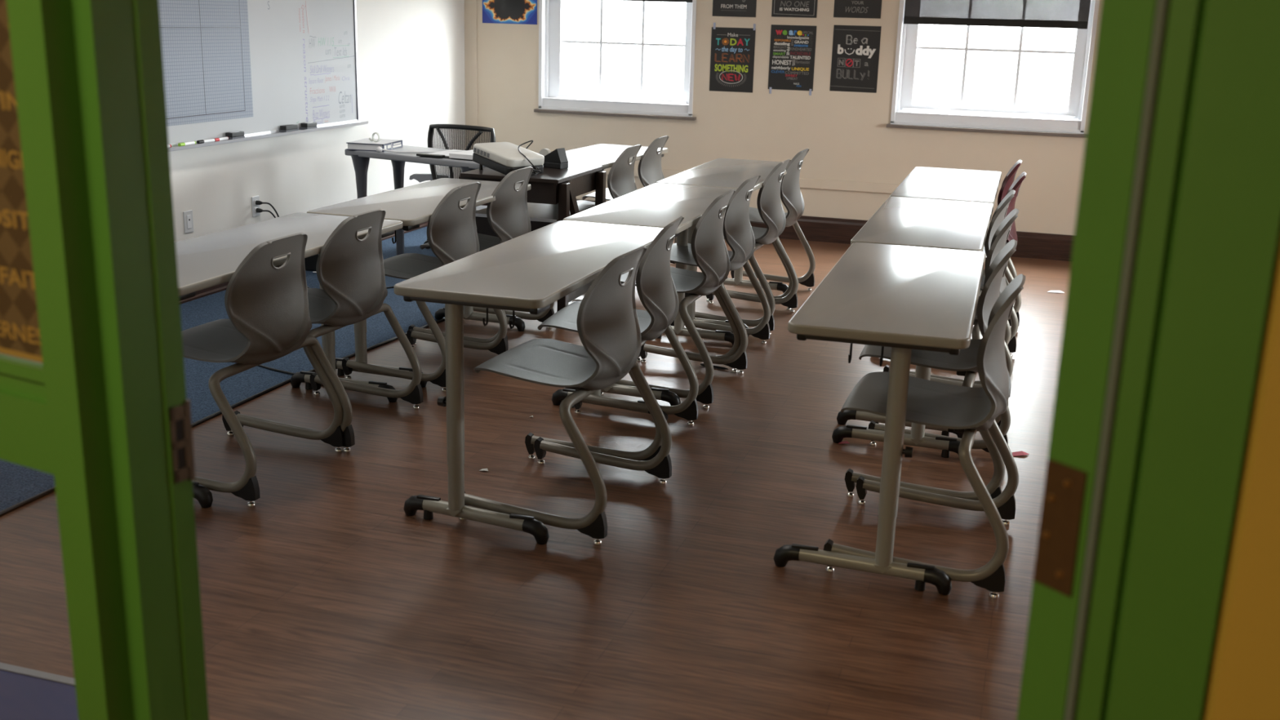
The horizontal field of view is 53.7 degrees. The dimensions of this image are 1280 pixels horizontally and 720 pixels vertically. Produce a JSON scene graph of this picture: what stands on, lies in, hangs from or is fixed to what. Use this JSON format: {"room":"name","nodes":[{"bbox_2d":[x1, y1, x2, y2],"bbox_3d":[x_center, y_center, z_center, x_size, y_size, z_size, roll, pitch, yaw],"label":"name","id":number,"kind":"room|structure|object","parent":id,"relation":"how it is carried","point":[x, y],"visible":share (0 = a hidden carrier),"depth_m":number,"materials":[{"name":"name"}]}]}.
{"room":"school corridor","nodes":[
{"label":"school corridor","id":0,"kind":"room"},
{"bbox_2d":[168,0,465,241],"bbox_3d":[-2.547,-1.722,5.918,0.200,3.100,8.194,6,16,17],"label":"wall","id":1,"kind":"structure","parent":0,"point":[411,73],"depth_m":8.11,"materials":[{"name":"paint"}]},
{"bbox_2d":[182,209,193,233],"bbox_3d":[-2.348,-0.720,6.582,0.010,0.114,0.072,6,16,17],"label":"wall jack","id":2,"kind":"object","parent":1,"relation":"attached to","point":[188,215],"visible":1,"depth_m":6.57,"materials":[{"name":"plastic"}]},
{"bbox_2d":[251,195,260,217],"bbox_3d":[-2.166,-0.867,7.135,0.009,0.114,0.072,6,16,17],"label":"wall outlet","id":3,"kind":"object","parent":1,"relation":"attached to","point":[255,198],"visible":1,"depth_m":7.12,"materials":[{"name":"plastic"}]},
{"bbox_2d":[158,0,368,151],"bbox_3d":[-2.160,-1.786,6.685,0.083,1.258,2.675,6,16,17],"label":"whiteboard","id":4,"kind":"object","parent":1,"relation":"attached to","point":[255,68],"visible":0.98,"depth_m":6.98,"materials":[{"name":"plastic"}]},
{"bbox_2d":[177,141,195,146],"bbox_3d":[-2.304,-1.101,6.436,0.018,0.018,0.132,6,16,14],"label":"marker","id":5,"kind":"object","parent":4,"relation":"on","point":[190,143],"visible":1,"depth_m":6.42,"materials":[{"name":"white plastic"}]},
{"bbox_2d":[196,138,215,143],"bbox_3d":[-2.256,-1.139,6.583,0.018,0.018,0.132,7,16,19],"label":"marker","id":6,"kind":"object","parent":4,"relation":"on","point":[209,140],"visible":1,"depth_m":6.57,"materials":[{"name":"white plastic"}]},
{"bbox_2d":[214,136,228,142],"bbox_3d":[-2.218,-1.169,6.698,0.018,0.018,0.132,5,16,13],"label":"marker","id":7,"kind":"object","parent":4,"relation":"on","point":[227,137],"visible":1,"depth_m":6.69,"materials":[{"name":"white plastic"}]},
{"bbox_2d":[225,131,244,139],"bbox_3d":[-2.178,-1.207,6.802,0.044,0.039,0.116,6,16,15],"label":"eraser","id":8,"kind":"object","parent":4,"relation":"on","point":[233,135],"visible":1,"depth_m":6.77,"materials":[{"name":"black plastic"}]},
{"bbox_2d":[168,119,368,151],"bbox_3d":[-2.177,-1.197,6.845,0.083,0.030,2.675,6,16,17],"label":"marker tray","id":9,"kind":"object","parent":4,"relation":"on","point":[262,132],"depth_m":7.05,"materials":[{"name":"metal"}]},
{"bbox_2d":[280,124,298,132],"bbox_3d":[-2.021,-1.333,7.282,0.044,0.039,0.116,7,16,19],"label":"eraser","id":10,"kind":"object","parent":4,"relation":"on","point":[285,128],"visible":1,"depth_m":7.25,"materials":[{"name":"black plastic"}]},
{"bbox_2d":[300,121,317,129],"bbox_3d":[-1.957,-1.384,7.475,0.044,0.039,0.116,6,16,14],"label":"eraser","id":11,"kind":"object","parent":4,"relation":"on","point":[310,125],"visible":1,"depth_m":7.44,"materials":[{"name":"black plastic"}]},
{"bbox_2d":[255,208,275,217],"bbox_3d":[-2.091,-0.682,7.238,0.058,0.388,0.202,14,19,38],"label":"plug","id":12,"kind":"object","parent":1,"relation":"attached to","point":[257,210],"visible":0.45,"depth_m":7.13,"materials":[{"name":"black plastic"}]},
{"bbox_2d":[255,200,279,217],"bbox_3d":[-2.090,-0.703,7.232,0.058,0.432,0.202,14,19,38],"label":"plug","id":13,"kind":"object","parent":1,"relation":"attached to","point":[257,202],"visible":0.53,"depth_m":7.12,"materials":[{"name":"black plastic"}]},
{"bbox_2d":[179,221,428,304],"bbox_3d":[-2.437,-0.330,6.393,0.030,0.172,7.264,6,16,17],"label":"baseboard","id":14,"kind":"structure","parent":1,"relation":"attached to","point":[212,290],"depth_m":6.82,"materials":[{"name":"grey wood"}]},
{"bbox_2d":[0,238,1071,719],"bbox_3d":[0.175,0.511,4.088,6.900,0.100,10.994,6,16,17],"label":"floor","id":15,"kind":"structure","parent":0,"point":[322,598],"depth_m":3.62,"materials":[{"name":"brown wood"}]},
{"bbox_2d":[0,662,78,719],"bbox_3d":[-1.619,0.765,2.752,1.000,0.012,0.480,6,16,17],"label":"floor mat","id":16,"kind":"object","parent":15,"relation":"on","point":[25,694],"visible":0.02,"depth_m":2.83,"materials":[{"name":"blue carpet"}]},
{"bbox_2d":[0,226,444,515],"bbox_3d":[-1.645,-0.202,6.305,1.545,0.014,6.720,6,16,17],"label":"carpet","id":17,"kind":"object","parent":15,"relation":"on","point":[20,485],"visible":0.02,"depth_m":5.48,"materials":[{"name":"blue carpet"}]},
{"bbox_2d":[257,364,323,386],"bbox_3d":[-1.637,0.009,5.514,0.118,0.021,1.121,-13,21,-42],"label":"extension cord","id":18,"kind":"object","parent":17,"relation":"on","point":[260,366],"visible":0.18,"depth_m":5.38,"materials":[{"name":"black plastic"}]},
{"bbox_2d":[304,253,318,272],"bbox_3d":[-1.897,-0.603,7.475,0.140,0.142,0.224,5,16,11],"label":"box","id":19,"kind":"object","parent":17,"relation":"on","point":[310,262],"visible":0.12,"depth_m":7.43,"materials":[{"name":"black plastic"}]},
{"bbox_2d":[344,145,485,255],"bbox_3d":[-1.161,-0.806,7.174,0.980,0.731,0.434,11,18,30],"label":"desk","id":20,"kind":"object","parent":17,"relation":"on","point":[361,158],"visible":0.39,"depth_m":7.13,"materials":[{"name":"grey laminate"}]},
{"bbox_2d":[346,137,402,151],"bbox_3d":[-1.512,-1.228,7.219,0.223,0.041,0.280,5,15,11],"label":"hardcover book","id":21,"kind":"object","parent":20,"relation":"on","point":[365,144],"visible":0.99,"depth_m":7.11,"materials":[{"name":"white paper"}]},
{"bbox_2d":[368,132,380,142],"bbox_3d":[-1.505,-1.263,7.168,0.082,0.056,0.016,11,18,30],"label":"tape roll","id":22,"kind":"object","parent":21,"relation":"on","point":[377,133],"visible":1,"depth_m":7.16,"materials":[{"name":"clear plastic"}]},
{"bbox_2d":[384,142,401,149],"bbox_3d":[-1.405,-1.218,7.193,0.001,0.036,0.246,5,15,11],"label":"print","id":23,"kind":"object","parent":21,"relation":"attached to","point":[397,145],"depth_m":7.22},
{"bbox_2d":[376,146,466,152],"bbox_3d":[-1.198,-1.169,7.051,0.539,0.031,0.062,1,15,-2],"label":"cable","id":24,"kind":"object","parent":20,"relation":"on","point":[379,148],"visible":0.66,"depth_m":7.03,"materials":[{"name":"plastic"}]},
{"bbox_2d":[416,149,473,159],"bbox_3d":[-0.972,-1.137,6.955,0.372,0.031,0.360,8,17,24],"label":"open binder","id":25,"kind":"object","parent":20,"relation":"on","point":[464,155],"visible":0.66,"depth_m":6.83,"materials":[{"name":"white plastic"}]},
{"bbox_2d":[408,124,495,248],"bbox_3d":[-1.070,-1.112,8.146,0.816,0.815,0.591,7,16,19],"label":"office chair","id":26,"kind":"object","parent":17,"relation":"on","point":[420,177],"visible":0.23,"depth_m":7.96,"materials":[{"name":"grey plastic"}]},
{"bbox_2d":[182,232,355,506],"bbox_3d":[-1.326,-0.025,4.174,0.499,0.807,0.589,7,16,18],"label":"chair","id":27,"kind":"object","parent":15,"relation":"on","point":[267,304],"visible":0.88,"depth_m":4.02,"materials":[{"name":"black plastic"}]},
{"bbox_2d":[175,213,402,507],"bbox_3d":[-1.374,-0.059,4.479,0.503,0.709,1.411,6,16,17],"label":"table","id":28,"kind":"object","parent":15,"relation":"on","point":[211,260],"visible":0.42,"depth_m":4.44,"materials":[{"name":"grey laminate"}]},
{"bbox_2d":[222,208,422,452],"bbox_3d":[-1.173,-0.161,4.681,0.499,0.811,0.589,7,16,18],"label":"chair","id":29,"kind":"object","parent":15,"relation":"on","point":[350,269],"visible":0.8,"depth_m":4.53,"materials":[{"name":"black plastic"}]},
{"bbox_2d":[306,177,531,387],"bbox_3d":[-0.951,-0.387,5.727,0.503,0.709,1.262,6,16,17],"label":"table","id":30,"kind":"object","parent":15,"relation":"on","point":[414,205],"visible":0.56,"depth_m":5.43,"materials":[{"name":"grey laminate"}]},
{"bbox_2d":[342,182,507,391],"bbox_3d":[-0.915,-0.359,5.420,0.499,0.819,0.589,7,16,18],"label":"chair","id":31,"kind":"object","parent":15,"relation":"on","point":[451,229],"visible":0.75,"depth_m":5.28,"materials":[{"name":"black plastic"}]},
{"bbox_2d":[408,166,554,348],"bbox_3d":[-0.743,-0.513,6.007,0.499,0.819,0.589,7,16,18],"label":"chair","id":32,"kind":"object","parent":15,"relation":"on","point":[508,216],"visible":0.45,"depth_m":5.86,"materials":[{"name":"black plastic"}]},
{"bbox_2d":[394,220,668,544],"bbox_3d":[-0.302,0.002,4.307,0.502,0.739,1.365,6,16,17],"label":"table","id":33,"kind":"object","parent":15,"relation":"on","point":[529,272],"visible":0.73,"depth_m":3.80,"materials":[{"name":"grey laminate"}]},
{"bbox_2d":[458,164,606,311],"bbox_3d":[-0.561,-0.647,6.704,0.588,0.722,0.670,6,16,17],"label":"desk","id":34,"kind":"object","parent":15,"relation":"on","point":[551,197],"visible":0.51,"depth_m":6.45,"materials":[{"name":"brown wood"}]},
{"bbox_2d":[472,142,544,174],"bbox_3d":[-0.676,-1.034,6.490,0.242,0.136,0.334,-13,21,-42],"label":"projector","id":35,"kind":"object","parent":34,"relation":"on","point":[504,157],"visible":0.97,"depth_m":6.42,"materials":[{"name":"white plastic"}]},
{"bbox_2d":[475,216,552,236],"bbox_3d":[-0.640,-0.591,6.455,0.463,0.259,0.015,6,16,17],"label":"shelf","id":36,"kind":"object","parent":34,"relation":"attached to","point":[483,227],"depth_m":6.46,"materials":[{"name":"brown wood"}]},
{"bbox_2d":[517,140,541,175],"bbox_3d":[-0.594,-1.055,6.519,0.104,0.149,0.528,-2,16,-12],"label":"power cable","id":37,"kind":"object","parent":34,"relation":"on","point":[536,171],"visible":0.5,"depth_m":6.34,"materials":[{"name":"black plastic"}]},
{"bbox_2d":[475,202,595,221],"bbox_3d":[-0.556,-0.790,6.671,0.478,0.015,0.580,6,16,17],"label":"shelf","id":38,"kind":"object","parent":34,"relation":"attached to","point":[537,211],"depth_m":6.54,"materials":[{"name":"brown wood"}]},
{"bbox_2d":[539,147,568,168],"bbox_3d":[-0.466,-1.074,6.708,0.168,0.105,0.072,11,18,32],"label":"tape dispenser","id":39,"kind":"object","parent":34,"relation":"on","point":[557,158],"visible":0.73,"depth_m":6.67,"materials":[{"name":"black plastic"}]},
{"bbox_2d":[458,245,671,545],"bbox_3d":[-0.221,0.049,3.963,0.499,0.834,0.589,7,16,20],"label":"chair","id":40,"kind":"object","parent":15,"relation":"on","point":[608,327],"visible":0.99,"depth_m":3.83,"materials":[{"name":"grey plastic"}]},
{"bbox_2d":[577,144,641,284],"bbox_3d":[-0.230,-0.817,7.175,0.499,0.819,0.589,6,16,17],"label":"chair","id":41,"kind":"object","parent":15,"relation":"on","point":[620,179],"visible":0.38,"depth_m":6.97,"materials":[{"name":"black plastic"}]},
{"bbox_2d":[524,215,698,460],"bbox_3d":[-0.080,-0.105,4.546,0.499,0.834,0.589,5,16,13],"label":"chair","id":42,"kind":"object","parent":15,"relation":"on","point":[656,290],"visible":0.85,"depth_m":4.41,"materials":[{"name":"black plastic"}]},
{"bbox_2d":[565,143,668,171],"bbox_3d":[-0.248,-0.870,7.557,0.503,0.719,1.140,7,16,20],"label":"table","id":43,"kind":"object","parent":15,"relation":"on","point":[605,155],"visible":0.24,"depth_m":7.43,"materials":[{"name":"grey laminate"}]},
{"bbox_2d":[582,135,676,263],"bbox_3d":[-0.064,-0.966,7.743,0.499,0.819,0.589,6,16,17],"label":"chair","id":44,"kind":"object","parent":15,"relation":"on","point":[650,170],"visible":0.41,"depth_m":7.55,"materials":[{"name":"black plastic"}]},
{"bbox_2d":[563,182,747,405],"bbox_3d":[0.095,-0.319,5.528,0.503,0.739,1.258,6,16,17],"label":"table","id":45,"kind":"object","parent":15,"relation":"on","point":[657,205],"visible":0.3,"depth_m":5.31,"materials":[{"name":"grey laminate"}]},
{"bbox_2d":[600,189,747,408],"bbox_3d":[0.154,-0.301,5.290,0.499,0.834,0.589,7,16,18],"label":"chair","id":46,"kind":"object","parent":15,"relation":"on","point":[708,247],"visible":0.75,"depth_m":5.12,"materials":[{"name":"black plastic"}]},
{"bbox_2d":[636,174,770,372],"bbox_3d":[0.308,-0.441,5.821,0.499,0.834,0.589,7,16,18],"label":"chair","id":47,"kind":"object","parent":15,"relation":"on","point":[738,233],"visible":0.75,"depth_m":5.67,"materials":[{"name":"black plastic"}]},
{"bbox_2d":[700,363,728,369],"bbox_3d":[0.333,0.030,5.660,0.140,0.010,0.011,10,17,29],"label":"ballpoint pen","id":48,"kind":"object","parent":15,"relation":"on","point":[701,364],"visible":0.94,"depth_m":5.65,"materials":[{"name":"black plastic"}]},
{"bbox_2d":[656,158,788,337],"bbox_3d":[0.472,-0.626,6.696,0.503,0.739,1.248,6,16,17],"label":"table","id":49,"kind":"object","parent":15,"relation":"on","point":[718,172],"visible":0.29,"depth_m":6.51,"materials":[{"name":"grey laminate"}]},
{"bbox_2d":[694,159,798,334],"bbox_3d":[0.528,-0.621,6.504,0.499,0.834,0.589,7,16,18],"label":"chair","id":50,"kind":"object","parent":15,"relation":"on","point":[770,207],"visible":0.67,"depth_m":6.33,"materials":[{"name":"black plastic"}]},
{"bbox_2d":[706,148,815,310],"bbox_3d":[0.696,-0.767,7.061,0.499,0.834,0.589,7,16,18],"label":"chair","id":51,"kind":"object","parent":15,"relation":"on","point":[791,196],"visible":0.66,"depth_m":6.92,"materials":[{"name":"black plastic"}]},
{"bbox_2d":[773,242,986,595],"bbox_3d":[0.795,0.116,3.999,0.503,0.739,1.373,6,16,16],"label":"table","id":52,"kind":"object","parent":15,"relation":"on","point":[904,299],"visible":0.94,"depth_m":3.53,"materials":[{"name":"grey laminate"}]},
{"bbox_2d":[836,196,994,438],"bbox_3d":[1.172,-0.216,5.262,0.503,0.739,1.315,6,16,16],"label":"table","id":53,"kind":"object","parent":15,"relation":"on","point":[900,220],"visible":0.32,"depth_m":4.97,"materials":[{"name":"grey laminate"}]},
{"bbox_2d":[823,274,1026,599],"bbox_3d":[0.859,0.156,3.680,0.499,0.834,0.589,7,16,18],"label":"chair","id":54,"kind":"object","parent":15,"relation":"on","point":[965,410],"visible":0.94,"depth_m":3.57,"materials":[{"name":"black plastic"}]},
{"bbox_2d":[844,239,1017,500],"bbox_3d":[1.008,0.003,4.259,0.499,0.834,0.589,6,16,17],"label":"chair","id":55,"kind":"object","parent":15,"relation":"on","point":[965,363],"visible":0.47,"depth_m":4.09,"materials":[{"name":"black plastic"}]},
{"bbox_2d":[889,166,1001,204],"bbox_3d":[1.562,-0.542,6.501,0.503,0.739,1.332,6,16,16],"label":"table","id":56,"kind":"object","parent":15,"relation":"on","point":[930,183],"visible":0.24,"depth_m":6.29,"materials":[{"name":"grey laminate"}]},
{"bbox_2d":[875,208,1019,431],"bbox_3d":[1.228,-0.185,4.973,0.499,0.834,0.589,6,16,17],"label":"chair","id":57,"kind":"object","parent":15,"relation":"on","point":[1001,235],"visible":0.32,"depth_m":4.79,"materials":[{"name":"black plastic"}]},
{"bbox_2d":[883,189,1015,384],"bbox_3d":[1.382,-0.334,5.536,0.499,0.834,0.589,6,16,17],"label":"chair","id":58,"kind":"object","parent":15,"relation":"on","point":[1000,213],"visible":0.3,"depth_m":5.32,"materials":[{"name":"black plastic"}]},
{"bbox_2d":[970,172,1026,356],"bbox_3d":[1.637,-0.511,6.217,0.499,0.834,0.589,6,16,17],"label":"chair","id":59,"kind":"object","parent":15,"relation":"on","point":[1014,320],"visible":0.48,"depth_m":6.01,"materials":[{"name":"grey plastic"}]},
{"bbox_2d":[997,159,1022,285],"bbox_3d":[1.786,-0.660,6.780,0.499,0.834,0.589,6,16,17],"label":"chair","id":60,"kind":"object","parent":15,"relation":"on","point":[1009,179],"visible":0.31,"depth_m":6.54,"materials":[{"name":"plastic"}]},
{"bbox_2d":[1012,451,1029,456],"bbox_3d":[1.389,0.343,4.622,0.070,0.007,0.038,-1,15,-11],"label":"paper scrap","id":61,"kind":"object","parent":15,"relation":"on","point":[1017,453],"visible":0.88,"depth_m":4.62,"materials":[{"name":"pink paper"}]},
{"bbox_2d":[1047,290,1064,293],"bbox_3d":[2.460,-0.404,7.480,0.100,0.007,0.055,6,16,17],"label":"paper scrap","id":62,"kind":"object","parent":15,"relation":"on","point":[1057,291],"visible":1,"depth_m":7.47,"materials":[{"name":"white paper"}]},
{"bbox_2d":[476,0,1102,235],"bbox_3d":[1.833,-2.321,8.573,6.900,3.100,0.250,6,16,17],"label":"wall","id":63,"kind":"structure","parent":0,"point":[846,135],"depth_m":8.85,"materials":[{"name":"paint"}]},
{"bbox_2d":[464,0,477,150],"bbox_3d":[-1.252,-2.682,9.353,0.100,2.880,0.012,6,16,17],"label":"trim","id":64,"kind":"structure","parent":63,"relation":"attached to","point":[470,6],"depth_m":9.47,"materials":[{"name":"paint"}]},
{"bbox_2d":[482,0,537,24],"bbox_3d":[-0.952,-2.776,9.234,0.436,0.620,0.002,6,16,17],"label":"poster","id":65,"kind":"object","parent":63,"relation":"attached to","point":[495,11],"visible":1,"depth_m":9.29,"materials":[{"name":"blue paper"}]},
{"bbox_2d":[533,0,697,120],"bbox_3d":[-0.151,-2.494,9.097,1.237,1.448,0.185,6,16,17],"label":"window","id":66,"kind":"structure","parent":63,"relation":"in","point":[552,100],"depth_m":9.24,"materials":[{"name":"white plastic"}]},
{"bbox_2d":[603,0,692,2],"bbox_3d":[-0.150,-2.867,8.980,1.115,0.609,0.044,6,16,17],"label":"roller shade","id":67,"kind":"object","parent":66,"relation":"attached to","point":[669,1],"visible":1,"depth_m":8.95,"materials":[{"name":"grey fabric"}]},
{"bbox_2d":[709,22,755,93],"bbox_3d":[0.648,-2.122,8.878,0.315,0.469,0.002,6,16,17],"label":"poster","id":68,"kind":"object","parent":63,"relation":"attached to","point":[732,49],"visible":1,"depth_m":8.88,"materials":[{"name":"black paper"}]},
{"bbox_2d":[712,0,756,17],"bbox_3d":[0.660,-2.598,8.749,0.311,0.431,0.002,6,16,17],"label":"poster","id":69,"kind":"object","parent":63,"relation":"attached to","point":[736,8],"visible":1,"depth_m":8.79,"materials":[{"name":"black paper"}]},
{"bbox_2d":[604,167,899,193],"bbox_3d":[0.975,-1.269,8.983,2.850,0.070,0.024,6,16,17],"label":"trim","id":70,"kind":"structure","parent":63,"relation":"attached to","point":[822,184],"depth_m":8.85,"materials":[{"name":"paint"}]},
{"bbox_2d":[481,199,1074,261],"bbox_3d":[1.752,-0.875,8.828,6.500,0.172,0.030,6,16,17],"label":"baseboard","id":71,"kind":"structure","parent":63,"relation":"attached to","point":[1053,246],"depth_m":8.89,"materials":[{"name":"brown wood"}]},
{"bbox_2d":[768,24,817,95],"bbox_3d":[1.052,-2.076,8.757,0.317,0.467,0.002,6,16,17],"label":"poster","id":72,"kind":"object","parent":63,"relation":"attached to","point":[792,47],"visible":1,"depth_m":8.75,"materials":[{"name":"black paper"}]},
{"bbox_2d":[771,0,817,17],"bbox_3d":[1.062,-2.561,8.627,0.314,0.431,0.002,6,16,17],"label":"poster","id":73,"kind":"object","parent":63,"relation":"attached to","point":[780,8],"visible":1,"depth_m":8.67,"materials":[{"name":"black paper"}]},
{"bbox_2d":[829,25,881,93],"bbox_3d":[1.468,-2.053,8.626,0.321,0.440,0.002,6,16,17],"label":"poster","id":74,"kind":"object","parent":63,"relation":"attached to","point":[855,48],"visible":1,"depth_m":8.63,"materials":[{"name":"black paper"}]},
{"bbox_2d":[833,0,881,18],"bbox_3d":[1.473,-2.522,8.501,0.319,0.430,0.002,6,16,17],"label":"poster","id":75,"kind":"object","parent":63,"relation":"attached to","point":[842,8],"visible":1,"depth_m":8.54,"materials":[{"name":"black paper"}]},
{"bbox_2d":[886,0,1099,137],"bbox_3d":[2.352,-2.229,8.342,1.312,1.428,0.185,6,16,17],"label":"window","id":76,"kind":"structure","parent":63,"relation":"in","point":[907,46],"depth_m":8.46,"materials":[{"name":"white plastic"}]},
{"bbox_2d":[903,0,1090,29],"bbox_3d":[2.341,-2.544,8.245,1.172,0.713,0.044,6,16,17],"label":"roller shade","id":77,"kind":"object","parent":76,"relation":"attached to","point":[1016,17],"visible":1,"depth_m":8.29,"materials":[{"name":"grey fabric"}]},
{"bbox_2d":[1200,225,1279,719],"bbox_3d":[1.580,-0.174,0.652,2.228,3.100,0.504,7,16,19],"label":"wall","id":78,"kind":"structure","parent":0,"point":[1242,682],"depth_m":1.23,"materials":[{"name":"yellow paint"}]},
{"bbox_2d":[1017,0,1279,719],"bbox_3d":[0.536,-0.121,1.264,0.182,2.620,0.146,9,17,26],"label":"door frame","id":79,"kind":"structure","parent":78,"relation":"in","point":[1177,224],"depth_m":1.23,"materials":[{"name":"green paint"}]},
{"bbox_3d":[-2.449,-0.782,2.470,2.357,3.100,0.548,6,16,17],"label":"wall","id":80,"kind":"structure","parent":0,"visible":0},
{"bbox_2d":[0,0,208,719],"bbox_3d":[-1.029,-0.314,1.812,0.853,2.620,0.150,10,17,27],"label":"door","id":81,"kind":"structure","parent":80,"relation":"in","point":[105,412],"depth_m":1.68,"materials":[{"name":"green paint"}]},
{"bbox_2d":[0,0,42,363],"bbox_3d":[-1.000,-0.497,1.700,0.550,0.966,0.005,10,17,28],"label":"poster","id":82,"kind":"object","parent":81,"relation":"attached to","point":[20,333],"visible":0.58,"depth_m":1.69,"materials":[{"name":"brown paper"}]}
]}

